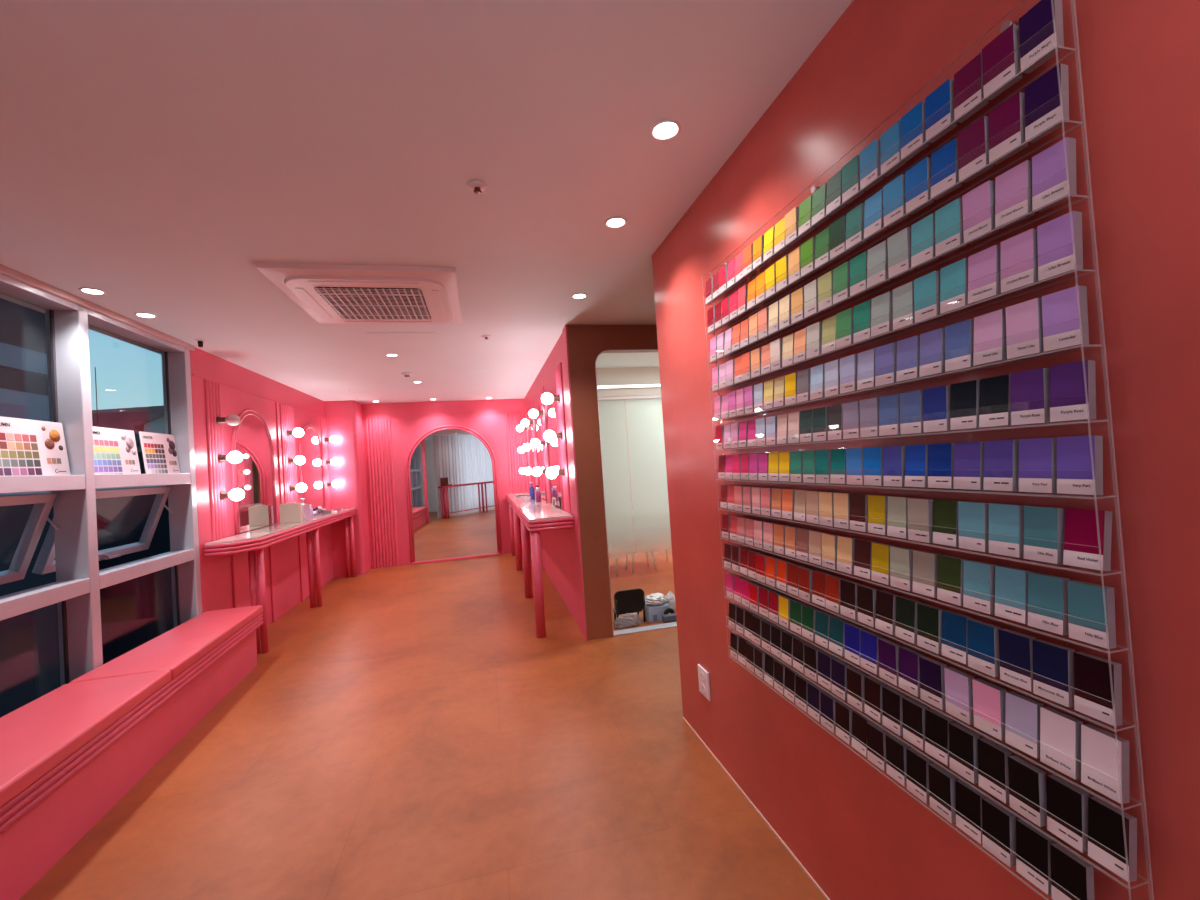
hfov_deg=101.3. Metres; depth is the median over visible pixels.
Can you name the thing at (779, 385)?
pad
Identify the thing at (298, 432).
globe lamp
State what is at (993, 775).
swatch
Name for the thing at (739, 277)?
swatch
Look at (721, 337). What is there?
swatch
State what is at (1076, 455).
pad
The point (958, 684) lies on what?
swatch
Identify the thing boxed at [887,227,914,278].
pad
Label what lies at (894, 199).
pad
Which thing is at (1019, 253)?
pad
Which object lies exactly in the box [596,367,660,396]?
wall
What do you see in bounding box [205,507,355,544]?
countertop
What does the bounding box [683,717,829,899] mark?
baseboard
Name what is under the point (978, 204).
pad
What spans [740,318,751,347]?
swatch
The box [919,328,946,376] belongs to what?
pad
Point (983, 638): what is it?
swatch
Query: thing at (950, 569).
pad
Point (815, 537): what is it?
pad
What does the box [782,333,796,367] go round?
pad
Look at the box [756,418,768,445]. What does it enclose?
pad
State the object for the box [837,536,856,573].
pad
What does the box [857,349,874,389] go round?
pad
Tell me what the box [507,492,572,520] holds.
countertop
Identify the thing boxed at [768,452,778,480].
swatch
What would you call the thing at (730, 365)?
pad
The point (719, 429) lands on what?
swatch
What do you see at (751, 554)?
pad
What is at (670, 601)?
plastic bag
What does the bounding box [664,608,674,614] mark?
disc
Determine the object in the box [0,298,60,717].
window
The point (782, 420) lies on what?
pad
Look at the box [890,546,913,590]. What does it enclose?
pad
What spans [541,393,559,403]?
globe lamp
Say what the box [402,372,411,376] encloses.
smoke detector
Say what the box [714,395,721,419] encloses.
pad
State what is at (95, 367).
antenna
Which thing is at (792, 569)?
pad
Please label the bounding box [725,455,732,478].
pad
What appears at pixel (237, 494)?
globe lamp
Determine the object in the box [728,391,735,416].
pad
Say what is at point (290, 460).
socket
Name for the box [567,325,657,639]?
wall partition
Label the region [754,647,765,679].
swatch
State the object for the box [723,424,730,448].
swatch
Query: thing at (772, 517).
tray
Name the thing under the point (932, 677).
swatch
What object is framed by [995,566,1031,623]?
pad
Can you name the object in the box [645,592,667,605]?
plastic bag
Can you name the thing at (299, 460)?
globe lamp
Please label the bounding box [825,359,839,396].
pad
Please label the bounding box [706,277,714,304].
pad
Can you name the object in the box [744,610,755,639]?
swatch
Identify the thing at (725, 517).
swatch
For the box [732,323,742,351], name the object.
swatch
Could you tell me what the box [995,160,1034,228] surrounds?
pad
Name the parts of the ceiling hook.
knob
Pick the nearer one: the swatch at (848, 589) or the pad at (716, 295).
the swatch at (848, 589)
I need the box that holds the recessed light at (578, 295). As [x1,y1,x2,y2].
[571,293,586,298]
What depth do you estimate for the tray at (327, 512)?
5.86 m
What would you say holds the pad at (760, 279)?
on the rack
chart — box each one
[0,416,70,475]
[93,426,140,474]
[139,431,179,473]
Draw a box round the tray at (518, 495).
[515,494,528,496]
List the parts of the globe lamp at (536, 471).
bulb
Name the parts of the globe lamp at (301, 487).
bulb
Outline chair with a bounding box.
[613,588,645,625]
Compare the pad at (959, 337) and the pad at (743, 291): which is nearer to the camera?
the pad at (959, 337)
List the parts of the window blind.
glass panel, rail, glass panel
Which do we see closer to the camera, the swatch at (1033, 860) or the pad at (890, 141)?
the swatch at (1033, 860)
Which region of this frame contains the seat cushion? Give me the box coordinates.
[69,605,262,683]
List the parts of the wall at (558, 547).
fluted panel, fluted panel, fluted panel, fluted panel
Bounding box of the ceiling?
[0,0,852,403]
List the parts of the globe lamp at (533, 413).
bulb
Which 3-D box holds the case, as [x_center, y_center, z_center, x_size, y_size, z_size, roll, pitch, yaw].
[0.594,1.429,4.182,0.120,0.055,0.055,-3,-1,-13]
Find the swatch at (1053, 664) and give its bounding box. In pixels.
[1033,639,1074,706]
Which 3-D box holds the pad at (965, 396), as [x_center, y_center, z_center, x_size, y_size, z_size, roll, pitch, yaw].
[0.709,-0.085,0.951,0.027,0.092,0.052,-3,-1,-14]
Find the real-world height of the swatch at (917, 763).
0.092 m
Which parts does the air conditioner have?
panel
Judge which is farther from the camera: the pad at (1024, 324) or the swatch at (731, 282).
the swatch at (731, 282)
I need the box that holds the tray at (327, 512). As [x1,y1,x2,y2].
[307,511,330,516]
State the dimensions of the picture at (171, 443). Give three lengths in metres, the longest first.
0.072 x 0.072 x 0.001 m
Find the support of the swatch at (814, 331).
on the rack
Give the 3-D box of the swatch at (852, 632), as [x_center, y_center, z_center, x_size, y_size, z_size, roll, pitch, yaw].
[0.665,0.506,1.284,0.026,0.092,0.052,-3,-1,-14]
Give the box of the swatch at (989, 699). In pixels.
[972,678,1005,740]
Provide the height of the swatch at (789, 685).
0.092 m
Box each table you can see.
[204,507,356,653]
[506,492,573,637]
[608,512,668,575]
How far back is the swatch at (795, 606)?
1.51 m
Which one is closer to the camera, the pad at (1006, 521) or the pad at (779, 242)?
the pad at (1006, 521)
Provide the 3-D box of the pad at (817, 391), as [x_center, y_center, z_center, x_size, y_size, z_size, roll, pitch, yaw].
[0.604,-0.186,1.356,0.027,0.092,0.052,-3,-1,-12]
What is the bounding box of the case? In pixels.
[662,613,676,622]
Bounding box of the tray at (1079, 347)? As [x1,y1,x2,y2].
[713,344,1100,421]
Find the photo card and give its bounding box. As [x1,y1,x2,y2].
[552,497,555,507]
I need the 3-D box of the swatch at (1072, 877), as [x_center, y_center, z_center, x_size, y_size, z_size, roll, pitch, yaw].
[0.786,0.721,0.819,0.023,0.092,0.052,-3,-1,-13]
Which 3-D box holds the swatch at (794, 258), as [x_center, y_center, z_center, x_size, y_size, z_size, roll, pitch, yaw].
[0.568,-0.531,1.421,0.024,0.092,0.052,-3,-1,-13]
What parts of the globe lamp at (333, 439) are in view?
bulb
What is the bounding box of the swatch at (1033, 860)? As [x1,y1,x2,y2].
[1016,819,1054,894]
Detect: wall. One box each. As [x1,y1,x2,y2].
[190,347,370,628]
[362,398,633,567]
[524,333,581,630]
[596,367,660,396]
[652,0,1199,899]
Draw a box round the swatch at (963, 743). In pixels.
[949,723,979,783]
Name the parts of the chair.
leg, seat, backrest, leg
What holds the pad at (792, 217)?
on the rack
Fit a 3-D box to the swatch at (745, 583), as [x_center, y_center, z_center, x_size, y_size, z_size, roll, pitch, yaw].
[0.540,0.525,1.804,0.025,0.092,0.052,-3,-1,-14]
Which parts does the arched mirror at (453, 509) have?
rail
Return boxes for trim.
[0,264,194,350]
[192,373,324,416]
[362,412,522,418]
[562,325,586,640]
[595,349,657,633]
[613,622,676,635]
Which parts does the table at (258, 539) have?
leg, leg, bullnose moulding, bullnose moulding, bullnose moulding, leg, leg, leg, leg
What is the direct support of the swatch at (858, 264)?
on the rack
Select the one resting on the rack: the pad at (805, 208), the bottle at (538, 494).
the pad at (805, 208)
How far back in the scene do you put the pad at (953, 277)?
0.95 m
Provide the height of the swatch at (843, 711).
0.092 m
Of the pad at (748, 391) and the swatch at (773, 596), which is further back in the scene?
the pad at (748, 391)
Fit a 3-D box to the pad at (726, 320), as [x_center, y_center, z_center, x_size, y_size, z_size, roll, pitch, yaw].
[0.472,-0.516,1.825,0.022,0.092,0.052,-3,-1,-12]
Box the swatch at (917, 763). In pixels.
[906,748,931,803]
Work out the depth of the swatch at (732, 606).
1.91 m
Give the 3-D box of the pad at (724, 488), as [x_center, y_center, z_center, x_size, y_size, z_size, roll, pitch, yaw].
[0.492,0.182,1.927,0.026,0.092,0.052,-3,-1,-13]
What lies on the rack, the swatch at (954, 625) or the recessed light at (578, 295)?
the swatch at (954, 625)
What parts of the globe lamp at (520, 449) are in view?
bulb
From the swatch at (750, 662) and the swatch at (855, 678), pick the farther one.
the swatch at (750, 662)
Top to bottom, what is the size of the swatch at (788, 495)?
0.092 m
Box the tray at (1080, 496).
[722,469,1110,498]
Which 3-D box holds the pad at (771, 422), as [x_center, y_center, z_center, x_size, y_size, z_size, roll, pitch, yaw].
[0.557,-0.062,1.585,0.023,0.092,0.052,-3,-1,-13]
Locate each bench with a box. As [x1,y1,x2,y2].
[0,605,263,899]
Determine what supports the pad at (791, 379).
on the rack
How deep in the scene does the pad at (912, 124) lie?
1.01 m
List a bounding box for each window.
[0,274,89,683]
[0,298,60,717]
[32,306,201,685]
[96,452,173,663]
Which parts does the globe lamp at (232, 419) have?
bulb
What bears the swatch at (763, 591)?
on the rack
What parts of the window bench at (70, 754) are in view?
bullnose moulding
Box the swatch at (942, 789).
[928,763,955,822]
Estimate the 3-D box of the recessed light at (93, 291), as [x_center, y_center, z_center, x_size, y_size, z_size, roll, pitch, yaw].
[-2.746,-0.858,2.663,0.104,0.007,0.104,-3,-1,-13]
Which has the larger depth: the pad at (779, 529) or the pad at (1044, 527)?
the pad at (779, 529)
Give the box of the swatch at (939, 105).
[925,78,956,142]
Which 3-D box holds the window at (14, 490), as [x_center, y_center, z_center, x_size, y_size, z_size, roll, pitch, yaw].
[-2.870,0.404,2.175,0.323,2.470,1.046,-3,-1,-13]
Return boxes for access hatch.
[367,332,439,348]
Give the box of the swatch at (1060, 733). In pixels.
[1040,707,1082,778]
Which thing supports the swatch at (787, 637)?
on the rack
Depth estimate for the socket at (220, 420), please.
4.10 m
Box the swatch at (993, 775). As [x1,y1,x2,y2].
[978,738,1011,803]
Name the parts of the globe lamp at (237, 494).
bulb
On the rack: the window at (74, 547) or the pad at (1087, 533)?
the pad at (1087, 533)
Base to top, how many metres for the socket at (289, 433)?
0.071 m
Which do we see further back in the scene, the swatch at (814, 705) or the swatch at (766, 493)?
the swatch at (766, 493)
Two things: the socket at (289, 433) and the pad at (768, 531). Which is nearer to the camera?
the pad at (768, 531)
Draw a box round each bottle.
[300,498,306,518]
[307,505,312,517]
[529,483,534,498]
[536,487,540,501]
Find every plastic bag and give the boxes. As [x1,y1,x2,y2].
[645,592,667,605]
[666,591,675,613]
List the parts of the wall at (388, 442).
fluted panel, fluted panel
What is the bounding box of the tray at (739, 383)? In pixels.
[711,380,755,392]
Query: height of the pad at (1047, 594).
0.092 m
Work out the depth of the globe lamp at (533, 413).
5.59 m
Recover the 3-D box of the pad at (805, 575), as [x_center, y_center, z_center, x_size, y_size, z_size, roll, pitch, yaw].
[0.612,0.397,1.460,0.022,0.092,0.052,-3,-1,-13]
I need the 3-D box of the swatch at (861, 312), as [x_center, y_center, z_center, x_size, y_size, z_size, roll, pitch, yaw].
[0.638,-0.308,1.186,0.025,0.092,0.052,-3,-1,-15]
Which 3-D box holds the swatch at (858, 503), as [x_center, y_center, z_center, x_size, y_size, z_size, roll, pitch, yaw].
[0.653,0.157,1.234,0.025,0.092,0.052,-3,-1,-14]
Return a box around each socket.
[216,416,225,424]
[218,454,227,461]
[220,491,229,499]
[287,430,292,435]
[288,458,294,463]
[290,485,295,490]
[553,394,559,401]
[555,431,561,438]
[558,468,564,475]
[701,683,704,692]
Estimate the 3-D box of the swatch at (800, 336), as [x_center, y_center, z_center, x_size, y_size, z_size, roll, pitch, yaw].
[0.583,-0.300,1.418,0.028,0.092,0.052,-3,-1,-14]
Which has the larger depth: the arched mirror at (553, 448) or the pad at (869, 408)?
the arched mirror at (553, 448)
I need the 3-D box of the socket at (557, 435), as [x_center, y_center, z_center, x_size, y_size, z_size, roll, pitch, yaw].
[-0.372,-0.129,4.400,0.056,0.071,0.072,-3,-1,-13]
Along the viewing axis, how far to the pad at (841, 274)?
1.24 m
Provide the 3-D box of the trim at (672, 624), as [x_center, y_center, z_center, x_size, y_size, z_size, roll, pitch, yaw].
[0.522,1.454,4.061,0.878,0.010,0.090,-3,-1,-13]
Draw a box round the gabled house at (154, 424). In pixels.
[134,412,164,433]
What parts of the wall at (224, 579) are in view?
fluted panel, fluted panel, fluted panel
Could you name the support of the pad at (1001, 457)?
on the rack
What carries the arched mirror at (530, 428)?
attached to the wall at (558, 547)
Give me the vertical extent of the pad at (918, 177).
0.092 m
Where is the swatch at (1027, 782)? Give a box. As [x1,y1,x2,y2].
[1008,755,1046,826]
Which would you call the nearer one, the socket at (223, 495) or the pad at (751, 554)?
the pad at (751, 554)
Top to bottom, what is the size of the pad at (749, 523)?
0.092 m
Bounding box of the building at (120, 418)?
[92,406,163,451]
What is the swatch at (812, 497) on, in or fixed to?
on the rack
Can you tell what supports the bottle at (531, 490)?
on the table at (535, 517)
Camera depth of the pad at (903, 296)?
1.06 m
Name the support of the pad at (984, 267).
on the rack
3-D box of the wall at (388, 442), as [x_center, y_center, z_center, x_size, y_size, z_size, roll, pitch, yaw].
[-1.288,0.411,8.102,6.200,2.500,0.219,-3,-1,-13]
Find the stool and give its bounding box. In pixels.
[626,545,656,573]
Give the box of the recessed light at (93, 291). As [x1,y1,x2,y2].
[79,287,105,294]
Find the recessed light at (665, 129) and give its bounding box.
[650,119,680,140]
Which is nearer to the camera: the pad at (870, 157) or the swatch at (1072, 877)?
the swatch at (1072, 877)
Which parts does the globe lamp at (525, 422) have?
bulb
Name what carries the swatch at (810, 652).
on the rack
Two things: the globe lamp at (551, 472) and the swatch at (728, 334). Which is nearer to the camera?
the swatch at (728, 334)
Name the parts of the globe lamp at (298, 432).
bulb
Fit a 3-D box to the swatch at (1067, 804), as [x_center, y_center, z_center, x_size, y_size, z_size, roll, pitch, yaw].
[0.781,0.605,0.821,0.025,0.092,0.052,-4,-1,-12]
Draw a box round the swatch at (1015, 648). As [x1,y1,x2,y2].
[999,629,1035,690]
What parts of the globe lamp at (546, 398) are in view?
bulb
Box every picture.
[45,439,54,449]
[49,430,59,441]
[126,438,133,448]
[169,441,174,449]
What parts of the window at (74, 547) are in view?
sash frame, handle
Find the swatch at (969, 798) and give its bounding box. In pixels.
[955,779,986,843]
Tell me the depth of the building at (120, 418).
41.35 m
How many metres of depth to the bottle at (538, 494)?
5.73 m
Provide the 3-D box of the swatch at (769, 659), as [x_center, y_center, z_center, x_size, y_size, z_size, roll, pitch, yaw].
[0.586,0.752,1.684,0.028,0.092,0.052,-3,-1,-13]
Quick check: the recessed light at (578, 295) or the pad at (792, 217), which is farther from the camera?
the recessed light at (578, 295)
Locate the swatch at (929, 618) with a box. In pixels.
[917,603,943,653]
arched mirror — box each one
[231,409,276,533]
[299,424,325,508]
[405,425,501,563]
[528,416,535,490]
[535,408,546,500]
[546,393,563,508]
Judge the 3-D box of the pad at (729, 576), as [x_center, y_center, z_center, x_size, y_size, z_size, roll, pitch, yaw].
[0.512,0.530,1.917,0.022,0.092,0.052,-3,-1,-14]
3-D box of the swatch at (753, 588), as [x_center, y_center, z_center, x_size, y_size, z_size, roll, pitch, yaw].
[0.552,0.523,1.746,0.022,0.092,0.052,-3,-1,-13]
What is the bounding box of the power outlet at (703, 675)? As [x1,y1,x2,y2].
[698,664,710,700]
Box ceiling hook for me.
[195,339,205,346]
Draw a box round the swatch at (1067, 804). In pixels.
[1046,775,1088,852]
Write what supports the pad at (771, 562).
on the rack
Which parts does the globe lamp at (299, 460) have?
bulb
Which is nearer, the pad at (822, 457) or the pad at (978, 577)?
the pad at (978, 577)
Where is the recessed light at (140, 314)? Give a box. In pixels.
[134,312,156,317]
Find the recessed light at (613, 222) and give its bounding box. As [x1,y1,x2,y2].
[605,216,626,227]
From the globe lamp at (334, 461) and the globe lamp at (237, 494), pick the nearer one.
the globe lamp at (237, 494)
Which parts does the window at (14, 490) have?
sash frame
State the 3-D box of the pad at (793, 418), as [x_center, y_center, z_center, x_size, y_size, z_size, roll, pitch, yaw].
[0.585,-0.066,1.469,0.027,0.092,0.052,-3,-1,-14]
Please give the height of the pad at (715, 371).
0.092 m
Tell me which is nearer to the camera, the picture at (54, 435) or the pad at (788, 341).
the pad at (788, 341)
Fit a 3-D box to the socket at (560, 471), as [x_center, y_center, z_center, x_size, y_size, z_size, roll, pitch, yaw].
[-0.350,0.198,4.393,0.056,0.071,0.072,-3,-1,-13]
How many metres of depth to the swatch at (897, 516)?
1.11 m
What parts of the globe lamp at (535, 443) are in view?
bulb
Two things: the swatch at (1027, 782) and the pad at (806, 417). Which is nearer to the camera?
the swatch at (1027, 782)
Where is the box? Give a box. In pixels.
[645,603,668,622]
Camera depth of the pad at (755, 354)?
1.64 m
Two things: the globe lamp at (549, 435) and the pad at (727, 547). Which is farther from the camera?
the globe lamp at (549, 435)
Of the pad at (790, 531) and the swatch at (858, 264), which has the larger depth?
the pad at (790, 531)
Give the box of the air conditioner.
[253,262,463,323]
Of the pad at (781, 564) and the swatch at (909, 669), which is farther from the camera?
the pad at (781, 564)
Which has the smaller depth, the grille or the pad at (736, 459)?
the pad at (736, 459)
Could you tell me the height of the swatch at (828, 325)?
0.092 m
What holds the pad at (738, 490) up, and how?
on the rack
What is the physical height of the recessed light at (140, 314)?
0.007 m
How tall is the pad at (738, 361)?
0.092 m
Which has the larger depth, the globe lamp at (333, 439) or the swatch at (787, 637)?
the globe lamp at (333, 439)
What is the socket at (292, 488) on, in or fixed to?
attached to the globe lamp at (301, 487)
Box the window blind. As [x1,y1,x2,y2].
[598,395,670,549]
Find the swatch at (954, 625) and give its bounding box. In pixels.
[941,610,972,663]
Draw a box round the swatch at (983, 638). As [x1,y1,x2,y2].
[967,619,1000,676]
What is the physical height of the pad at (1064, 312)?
0.092 m
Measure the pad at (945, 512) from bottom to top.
0.092 m
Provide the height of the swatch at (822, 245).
0.092 m
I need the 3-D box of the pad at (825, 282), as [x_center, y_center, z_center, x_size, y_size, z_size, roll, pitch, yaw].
[0.602,-0.419,1.304,0.023,0.092,0.052,-3,-1,-14]
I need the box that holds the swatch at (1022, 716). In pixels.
[1005,692,1043,758]
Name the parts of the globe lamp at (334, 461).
bulb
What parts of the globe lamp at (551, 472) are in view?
bulb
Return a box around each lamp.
[216,414,240,425]
[218,451,242,463]
[220,488,243,500]
[287,428,303,436]
[288,456,304,464]
[290,483,306,491]
[325,436,337,442]
[326,458,338,464]
[327,480,340,487]
[517,425,526,431]
[518,446,528,452]
[519,467,524,473]
[521,419,532,426]
[523,443,534,450]
[524,467,532,474]
[529,409,542,417]
[531,439,544,447]
[532,467,546,475]
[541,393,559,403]
[544,430,561,441]
[546,467,564,478]
[598,384,660,388]
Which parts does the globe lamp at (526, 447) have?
bulb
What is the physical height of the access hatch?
0.002 m
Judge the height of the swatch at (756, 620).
0.092 m
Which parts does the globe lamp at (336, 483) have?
bulb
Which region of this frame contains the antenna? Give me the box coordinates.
[95,367,97,426]
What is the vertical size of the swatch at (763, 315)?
0.092 m
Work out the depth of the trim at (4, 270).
2.77 m
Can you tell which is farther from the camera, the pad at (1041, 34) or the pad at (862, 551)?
the pad at (862, 551)
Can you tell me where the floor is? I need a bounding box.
[19,542,826,899]
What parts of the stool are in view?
leg, leg, leg, leg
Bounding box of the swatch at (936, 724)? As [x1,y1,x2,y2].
[925,709,953,765]
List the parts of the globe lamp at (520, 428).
bulb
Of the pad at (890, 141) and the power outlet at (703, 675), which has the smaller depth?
the pad at (890, 141)
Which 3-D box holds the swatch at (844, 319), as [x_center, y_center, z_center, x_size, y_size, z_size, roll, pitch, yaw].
[0.623,-0.306,1.244,0.026,0.092,0.052,-3,-1,-14]
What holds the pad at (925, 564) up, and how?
on the rack
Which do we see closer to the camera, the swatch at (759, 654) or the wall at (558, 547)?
the swatch at (759, 654)
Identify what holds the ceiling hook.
attached to the ceiling
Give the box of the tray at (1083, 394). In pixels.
[716,394,1095,449]
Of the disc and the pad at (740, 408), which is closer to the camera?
the pad at (740, 408)
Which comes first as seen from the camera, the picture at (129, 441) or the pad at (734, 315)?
the pad at (734, 315)
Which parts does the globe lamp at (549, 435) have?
bulb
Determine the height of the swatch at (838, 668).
0.092 m
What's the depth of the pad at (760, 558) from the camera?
1.68 m
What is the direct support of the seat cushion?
on the window bench at (70, 754)
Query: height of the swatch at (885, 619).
0.092 m
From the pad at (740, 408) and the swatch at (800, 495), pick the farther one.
the pad at (740, 408)
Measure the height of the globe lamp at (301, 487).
0.104 m
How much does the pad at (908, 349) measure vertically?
0.092 m
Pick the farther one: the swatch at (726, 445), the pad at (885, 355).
the swatch at (726, 445)
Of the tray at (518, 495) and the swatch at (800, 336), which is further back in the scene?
the tray at (518, 495)
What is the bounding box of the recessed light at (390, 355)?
[386,354,397,356]
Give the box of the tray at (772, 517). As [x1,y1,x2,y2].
[719,498,883,519]
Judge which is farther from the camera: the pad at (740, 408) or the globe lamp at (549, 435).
the globe lamp at (549, 435)
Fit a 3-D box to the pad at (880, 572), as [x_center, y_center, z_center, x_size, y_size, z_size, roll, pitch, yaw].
[0.675,0.270,1.174,0.027,0.092,0.052,-3,-1,-13]
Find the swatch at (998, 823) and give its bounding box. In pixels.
[982,798,1015,866]
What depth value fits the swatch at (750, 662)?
1.79 m
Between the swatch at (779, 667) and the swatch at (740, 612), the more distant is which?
the swatch at (740, 612)
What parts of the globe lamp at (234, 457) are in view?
bulb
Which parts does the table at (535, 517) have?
leg, leg, leg, leg, bullnose moulding, bullnose moulding, bullnose moulding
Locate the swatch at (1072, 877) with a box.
[1050,843,1094,899]
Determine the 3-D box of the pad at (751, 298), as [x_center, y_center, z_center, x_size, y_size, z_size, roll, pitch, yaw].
[0.516,-0.523,1.651,0.028,0.092,0.052,-4,-1,-12]
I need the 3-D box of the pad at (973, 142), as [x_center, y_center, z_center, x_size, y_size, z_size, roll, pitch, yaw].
[0.688,-0.550,0.903,0.022,0.092,0.052,-4,-1,-12]
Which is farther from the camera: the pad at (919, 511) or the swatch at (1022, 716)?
the pad at (919, 511)
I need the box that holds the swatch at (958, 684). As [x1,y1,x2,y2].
[944,667,973,724]
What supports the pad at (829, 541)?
on the rack
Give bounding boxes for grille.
[314,287,430,319]
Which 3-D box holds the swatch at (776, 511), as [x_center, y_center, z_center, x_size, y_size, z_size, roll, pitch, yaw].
[0.574,0.169,1.580,0.026,0.092,0.052,-3,-1,-13]
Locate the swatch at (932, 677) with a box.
[919,656,946,709]
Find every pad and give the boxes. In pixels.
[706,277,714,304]
[707,307,716,332]
[710,336,719,361]
[712,366,718,390]
[713,272,722,299]
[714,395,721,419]
[715,302,724,328]
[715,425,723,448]
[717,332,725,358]
[718,455,725,478]
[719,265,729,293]
[719,363,725,388]
[720,485,727,508]
[721,393,728,418]
[722,296,732,324]
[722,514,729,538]
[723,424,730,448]
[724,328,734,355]
[724,543,734,568]
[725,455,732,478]
[726,359,734,385]
[726,573,735,598]
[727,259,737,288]
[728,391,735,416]
[728,485,735,509]
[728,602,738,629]
[730,291,740,320]
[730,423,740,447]
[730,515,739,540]
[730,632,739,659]
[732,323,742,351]
[732,454,740,479]
[732,546,741,571]
[734,356,745,383]
[734,486,742,510]
[734,576,744,602]
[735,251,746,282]
[736,388,744,415]
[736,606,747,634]
[737,517,744,542]
[738,284,748,315]
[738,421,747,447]
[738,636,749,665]
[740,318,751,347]
[740,548,751,574]
[741,454,748,479]
[742,352,753,380]
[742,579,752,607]
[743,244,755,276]
[743,486,751,512]
[744,386,753,413]
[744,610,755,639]
[745,518,754,545]
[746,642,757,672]
[747,278,758,309]
[747,419,755,446]
[748,551,758,578]
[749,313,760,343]
[749,453,757,479]
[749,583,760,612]
[751,348,763,377]
[752,487,762,514]
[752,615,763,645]
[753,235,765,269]
[754,383,763,411]
[754,520,764,548]
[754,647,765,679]
[756,271,768,304]
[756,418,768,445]
[756,553,766,582]
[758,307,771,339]
[758,453,768,480]
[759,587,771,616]
[761,344,773,374]
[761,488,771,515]
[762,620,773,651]
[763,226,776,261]
[763,379,774,409]
[763,522,776,551]
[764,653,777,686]
[765,264,779,298]
[766,416,779,444]
[766,556,777,586]
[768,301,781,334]
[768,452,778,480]
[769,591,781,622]
[770,339,784,370]
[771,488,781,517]
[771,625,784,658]
[774,217,788,254]
[774,376,786,407]
[774,524,786,554]
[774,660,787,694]
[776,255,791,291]
[777,414,790,443]
[777,559,790,591]
[779,294,793,329]
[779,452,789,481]
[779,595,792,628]
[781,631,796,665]
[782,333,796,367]
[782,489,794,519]
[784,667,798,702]
[785,207,801,245]
[785,372,796,404]
[785,526,797,557]
[787,563,801,596]
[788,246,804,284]
[788,412,802,443]
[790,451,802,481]
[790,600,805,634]
[791,287,807,323]
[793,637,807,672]
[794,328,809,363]
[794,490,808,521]
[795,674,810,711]
[796,528,812,561]
[797,368,810,402]
[798,195,814,236]
[798,567,812,601]
[800,409,815,442]
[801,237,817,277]
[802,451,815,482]
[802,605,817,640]
[804,279,821,317]
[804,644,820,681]
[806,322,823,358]
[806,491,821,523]
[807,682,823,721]
[809,530,824,564]
[810,364,824,399]
[811,183,829,226]
[812,570,829,606]
[813,407,830,441]
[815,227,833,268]
[815,450,831,483]
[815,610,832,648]
[818,271,836,311]
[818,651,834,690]
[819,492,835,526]
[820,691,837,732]
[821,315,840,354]
[822,533,838,569]
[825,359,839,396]
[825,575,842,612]
[826,169,845,215]
[828,404,843,439]
[829,215,849,259]
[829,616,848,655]
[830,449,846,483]
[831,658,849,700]
[833,262,852,304]
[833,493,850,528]
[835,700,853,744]
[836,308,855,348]
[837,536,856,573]
[840,354,858,393]
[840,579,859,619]
[842,155,863,203]
[842,401,859,438]
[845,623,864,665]
[846,203,866,250]
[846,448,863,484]
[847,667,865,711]
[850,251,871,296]
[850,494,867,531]
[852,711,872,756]
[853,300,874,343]
[854,539,875,578]
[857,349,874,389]
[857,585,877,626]
[859,139,882,190]
[860,398,881,437]
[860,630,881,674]
[864,189,886,239]
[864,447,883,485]
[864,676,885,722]
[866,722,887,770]
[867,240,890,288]
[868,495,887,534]
[871,291,894,337]
[871,543,892,584]
[875,343,897,386]
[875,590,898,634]
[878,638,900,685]
[879,394,902,435]
[880,120,905,176]
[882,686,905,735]
[883,174,909,227]
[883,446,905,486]
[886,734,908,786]
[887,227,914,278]
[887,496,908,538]
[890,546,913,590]
[893,281,918,330]
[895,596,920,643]
[896,335,921,381]
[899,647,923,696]
[900,101,928,160]
[900,390,923,434]
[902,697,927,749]
[905,157,933,214]
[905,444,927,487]
[907,498,932,542]
[911,213,938,268]
[913,550,940,597]
[914,271,942,322]
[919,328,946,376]
[923,385,952,432]
[928,443,953,488]
[931,138,961,199]
[933,499,958,546]
[935,198,966,256]
[937,555,966,605]
[940,258,971,314]
[945,319,975,371]
[950,380,982,430]
[954,52,987,122]
[954,441,983,489]
[957,116,992,182]
[958,501,988,551]
[962,180,998,243]
[963,560,996,613]
[968,245,1002,304]
[973,309,1008,365]
[979,374,1014,427]
[982,24,1021,99]
[983,440,1018,491]
[988,92,1027,164]
[989,503,1023,557]
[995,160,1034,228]
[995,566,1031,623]
[1001,229,1040,293]
[1005,298,1043,358]
[1010,368,1051,425]
[1019,0,1063,73]
[1019,438,1056,492]
[1024,506,1064,563]
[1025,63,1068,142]
[1028,572,1069,634]
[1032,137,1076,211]
[1037,211,1082,281]
[1042,285,1088,351]
[1049,360,1095,422]
[1057,435,1102,494]
[1063,508,1111,570]
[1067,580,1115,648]
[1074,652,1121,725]
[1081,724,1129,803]
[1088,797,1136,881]
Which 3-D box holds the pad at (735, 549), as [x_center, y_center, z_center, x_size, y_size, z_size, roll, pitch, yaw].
[0.520,0.412,1.863,0.024,0.092,0.052,-4,-1,-12]
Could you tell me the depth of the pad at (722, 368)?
1.87 m
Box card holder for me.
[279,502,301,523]
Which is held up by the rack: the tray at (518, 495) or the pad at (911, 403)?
the pad at (911, 403)
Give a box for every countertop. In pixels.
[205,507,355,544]
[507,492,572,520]

